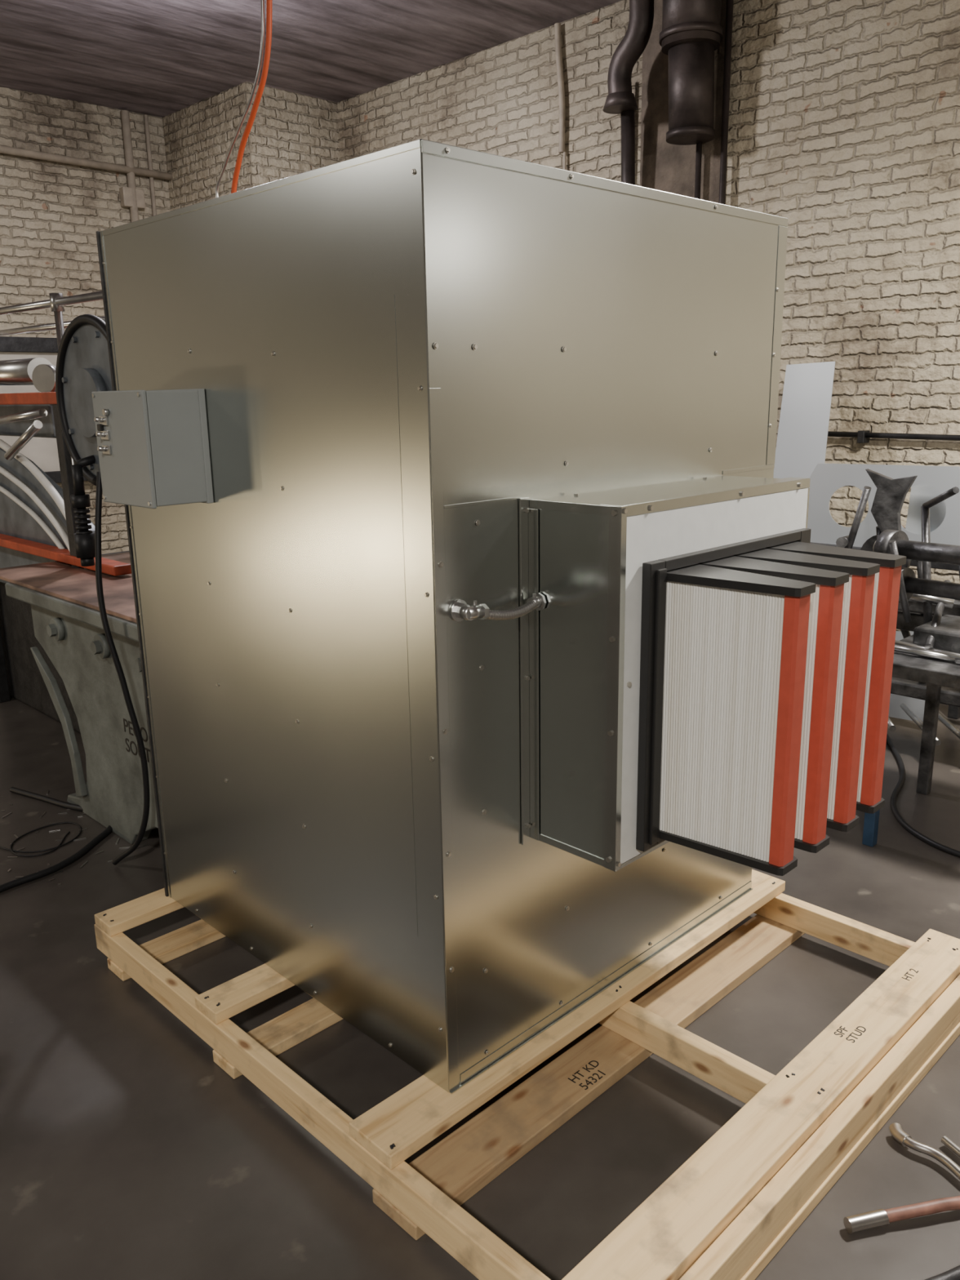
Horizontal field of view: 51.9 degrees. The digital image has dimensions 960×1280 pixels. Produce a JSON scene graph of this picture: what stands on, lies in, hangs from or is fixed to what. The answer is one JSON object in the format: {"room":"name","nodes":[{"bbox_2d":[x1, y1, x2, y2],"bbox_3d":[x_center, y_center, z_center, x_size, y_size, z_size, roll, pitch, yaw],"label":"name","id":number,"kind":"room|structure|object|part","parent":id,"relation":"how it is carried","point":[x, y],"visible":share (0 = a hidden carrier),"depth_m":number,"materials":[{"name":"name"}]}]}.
{"room":"factory workshop","nodes":[
{"label":"factory workshop","id":0,"kind":"room"},
{"bbox_2d":[0,86,170,554],"bbox_3d":[-6.336,-1.836,6.129,11.500,4.100,0.200,-14,19,-43],"label":"wall","id":1,"kind":"structure","parent":0,"point":[51,213],"depth_m":8.39,"materials":[{"name":"brick"}]},
{"bbox_2d":[0,351,60,471],"bbox_3d":[-4.307,-1.821,7.984,2.900,1.000,0.030,-14,19,-43],"label":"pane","id":2,"kind":"object","parent":1,"relation":"attached to","point":[43,451],"visible":0.02,"depth_m":8.46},
{"bbox_2d":[0,336,88,483],"bbox_3d":[-4.303,-1.830,7.979,3.100,1.220,0.100,-14,19,-43],"label":"frame","id":3,"kind":"object","parent":1,"relation":"attached to","point":[7,344],"visible":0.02,"depth_m":8.30,"materials":[{"name":"metal"}]},
{"bbox_2d":[0,110,172,222],"bbox_3d":[-6.198,-1.812,6.065,9.601,4.080,0.090,-14,19,-43],"label":"conduit pipes","id":4,"kind":"object","parent":1,"relation":"attached to","point":[131,197],"visible":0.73,"depth_m":8.65,"materials":[{"name":"beige metal"}]},
{"bbox_2d":[0,0,622,117],"bbox_3d":[-1.202,-2.690,0.530,11.500,0.100,14.500,-14,19,-43],"label":"ceiling","id":5,"kind":"structure","parent":0,"point":[157,58],"depth_m":7.00,"materials":[{"name":"brown wood"}]},
{"bbox_2d":[215,0,271,198],"bbox_3d":[-0.793,-2.345,3.499,0.031,2.005,0.728,-14,19,-43],"label":"extension cord","id":6,"kind":"object","parent":5,"relation":"hanging from","point":[268,2],"visible":0.62,"depth_m":3.62,"materials":[{"name":"orange plastic"}]},
{"bbox_2d":[0,696,959,1279],"bbox_3d":[-1.130,1.384,1.550,11.500,0.100,14.500,-14,19,-43],"label":"floor","id":7,"kind":"structure","parent":0,"point":[127,1153],"depth_m":2.35,"materials":[{"name":"concrete"}]},
{"bbox_2d":[0,786,112,893],"bbox_3d":[-1.734,0.820,3.590,0.592,0.024,1.467,-1,14,-1],"label":"power cable","id":8,"kind":"object","parent":7,"relation":"on","point":[93,842],"visible":0.93,"depth_m":3.73,"materials":[{"name":"black rubber"}]},
{"bbox_2d":[0,790,147,884],"bbox_3d":[-1.719,0.757,3.880,0.462,0.002,0.958,-14,19,-43],"label":"scrap","id":9,"kind":"object","parent":7,"relation":"on","point":[15,835],"visible":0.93,"depth_m":3.79,"materials":[{"name":"metal"}]},
{"bbox_2d":[0,290,158,865],"bbox_3d":[-1.615,-0.553,4.841,1.810,2.076,3.644,-14,19,-43],"label":"machine","id":10,"kind":"object","parent":7,"relation":"on","point":[69,648],"visible":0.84,"depth_m":3.89,"materials":[{"name":"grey metal"}]},
{"bbox_3d":[-2.308,-0.640,4.939,0.070,0.780,1.699,-14,19,-43],"label":"plate","id":11,"kind":"part","parent":10,"relation":"part of","materials":[{"name":"grey metal"}]},
{"bbox_3d":[-1.342,0.342,3.707,0.070,0.880,1.360,-14,19,-43],"label":"leg","id":12,"kind":"part","parent":10,"relation":"part of","materials":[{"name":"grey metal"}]},
{"bbox_2d":[162,81,340,210],"bbox_3d":[-2.007,-2.676,9.176,0.900,4.100,1.400,-14,19,-43],"label":"chase","id":13,"kind":"object","parent":7,"relation":"on","point":[291,134],"visible":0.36,"depth_m":8.33,"materials":[{"name":"beige brick"}]},
{"bbox_2d":[93,869,959,1279],"bbox_3d":[0.119,0.907,2.842,1.635,0.154,2.005,-14,19,-43],"label":"wooden pallet","id":14,"kind":"object","parent":7,"relation":"on","point":[730,1208],"visible":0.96,"depth_m":2.27,"materials":[{"name":"brown wood"}]},
{"bbox_2d":[96,138,788,1093],"bbox_3d":[-0.085,-0.153,2.819,1.283,1.930,1.295,-14,19,-43],"label":"tall cabinet","id":15,"kind":"object","parent":14,"relation":"on","point":[391,350],"visible":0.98,"depth_m":2.19,"materials":[{"name":"grey metal"}]},
{"bbox_3d":[-0.990,-0.140,2.830,0.007,1.930,0.011,-14,19,-43],"label":"corner trim","id":16,"kind":"part","parent":15,"relation":"part of","materials":[{"name":"metal"}]},
{"bbox_2d":[91,388,213,508],"bbox_3d":[-0.817,-0.474,2.425,0.186,0.273,0.268,-14,19,-43],"label":"control box","id":17,"kind":"object","parent":15,"relation":"attached to","point":[153,448],"visible":1,"depth_m":2.35,"materials":[{"name":"grey metal"}]},
{"bbox_3d":[-0.862,-0.463,2.383,0.011,0.272,0.268,-14,19,-43],"label":"lid","id":18,"kind":"part","parent":17,"relation":"part of","materials":[{"name":"grey metal"}]},
{"bbox_2d":[449,592,546,622],"bbox_3d":[0.042,-0.067,2.000,0.229,0.052,0.050,-13,18,-39],"label":"conduit","id":19,"kind":"object","parent":15,"relation":"attached to","point":[460,611],"visible":1,"depth_m":1.96,"materials":[{"name":"metal"}]},
{"bbox_2d":[519,475,810,871],"bbox_3d":[0.447,0.033,2.299,0.774,0.775,0.248,-14,19,-43],"label":"housing","id":20,"kind":"object","parent":15,"relation":"attached to","point":[586,553],"visible":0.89,"depth_m":2.05,"materials":[{"name":"grey metal"}]},
{"bbox_2d":[635,528,906,875],"bbox_3d":[0.665,0.111,2.146,0.655,0.618,0.302,-14,19,-43],"label":"filter","id":21,"kind":"object","parent":20,"relation":"attached to","point":[766,662],"visible":1,"depth_m":2.00,"materials":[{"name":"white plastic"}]},
{"bbox_3d":[0.567,0.089,2.243,0.655,0.618,0.021,-14,19,-43],"label":"header frame","id":22,"kind":"part","parent":21,"relation":"part of","materials":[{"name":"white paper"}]},
{"bbox_3d":[0.808,1.064,2.165,1.634,0.088,0.038,-14,19,-43],"label":"rail","id":23,"kind":"part","parent":14,"relation":"part of","materials":[{"name":"brown wood"}]},
{"bbox_2d":[603,0,733,204],"bbox_3d":[1.146,-2.038,6.407,0.414,4.101,0.795,-14,19,-43],"label":"pipes","id":24,"kind":"object","parent":7,"relation":"on","point":[685,46],"visible":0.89,"depth_m":6.04,"materials":[{"name":"metal"}]},
{"bbox_3d":[1.287,-3.036,6.286,0.014,2.090,0.640,-14,19,-43],"label":"soot patch panel","id":25,"kind":"part","parent":24,"relation":"part of","materials":[{"name":"metal"}]},
{"bbox_2d":[773,361,835,478],"bbox_3d":[1.857,-0.726,5.872,0.192,1.791,0.360,-14,19,-43],"label":"metal panel","id":26,"kind":"object","parent":7,"relation":"on","point":[806,405],"visible":0.44,"depth_m":5.77,"materials":[{"name":"white metal"}]},
{"bbox_2d":[807,462,959,722],"bbox_3d":[2.298,-0.209,4.786,0.350,1.300,1.570,-14,19,-43],"label":"panel","id":27,"kind":"object","parent":7,"relation":"on","point":[931,482],"visible":0.42,"depth_m":4.89,"materials":[{"name":"white"}]},
{"bbox_2d":[835,468,959,746],"bbox_3d":[2.079,-0.080,4.290,0.402,1.299,1.250,-14,19,-43],"label":"machine","id":28,"kind":"object","parent":7,"relation":"on","point":[891,494],"visible":0.29,"depth_m":4.29,"materials":[{"name":"metal"}]},
{"bbox_2d":[843,1195,959,1279],"bbox_3d":[0.915,1.176,1.951,0.320,0.034,0.199,-6,15,-19],"label":"tin snips","id":29,"kind":"object","parent":7,"relation":"on","point":[868,1220],"visible":1,"depth_m":1.99,"materials":[{"name":"metal"}]},
{"bbox_3d":[0.778,1.170,1.985,0.084,0.032,0.031,-4,14,-12],"label":"handle","id":30,"kind":"part","parent":29,"relation":"part of","materials":[{"name":"metal"}]},
{"bbox_3d":[0.956,1.190,1.883,0.269,0.028,0.032,-7,15,-23],"label":"second handle","id":31,"kind":"part","parent":29,"relation":"part of","materials":[{"name":"metal"}]},
{"bbox_2d":[862,486,959,846],"bbox_3d":[1.803,0.108,3.571,0.680,1.292,0.788,-14,19,-43],"label":"machine","id":32,"kind":"object","parent":7,"relation":"on","point":[931,655],"visible":0.7,"depth_m":3.59,"materials":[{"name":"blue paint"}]},
{"bbox_3d":[1.441,0.438,3.582,0.040,0.660,0.040,-14,19,-43],"label":"blue leg","id":33,"kind":"part","parent":32,"relation":"part of","materials":[{"name":"paint"}]},
{"bbox_2d":[886,733,959,857],"bbox_3d":[2.002,0.719,3.731,0.718,0.022,2.029,-6,15,-20],"label":"hose","id":34,"kind":"object","parent":7,"relation":"on","point":[924,838],"visible":0.96,"depth_m":3.87,"materials":[{"name":"black rubber"}]},
{"bbox_2d":[888,1122,959,1179],"bbox_3d":[1.027,1.127,2.137,0.102,0.028,0.274,-9,16,-30],"label":"hand crimper","id":35,"kind":"object","parent":7,"relation":"on","point":[896,1131],"visible":1,"depth_m":2.17,"materials":[{"name":"metal"}]},
{"bbox_2d":[337,0,959,631],"bbox_3d":[2.921,-1.738,5.085,0.200,4.100,14.700,-14,19,-43],"label":"wall","id":36,"kind":"structure","parent":0,"point":[844,122],"depth_m":5.70,"materials":[{"name":"brick"}]},
{"bbox_2d":[554,22,566,169],"bbox_3d":[0.581,-2.226,7.194,0.044,4.061,0.094,-14,19,-43],"label":"conduit","id":37,"kind":"object","parent":36,"relation":"attached to","point":[557,25],"visible":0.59,"depth_m":6.78,"materials":[{"name":"beige metal"}]},
{"bbox_2d":[827,430,959,443],"bbox_3d":[4.274,-0.076,3.910,0.080,1.400,6.636,-14,19,-43],"label":"pipe","id":38,"kind":"object","parent":36,"relation":"attached to","point":[863,436],"visible":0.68,"depth_m":5.62,"materials":[{"name":"metal"}]}
]}

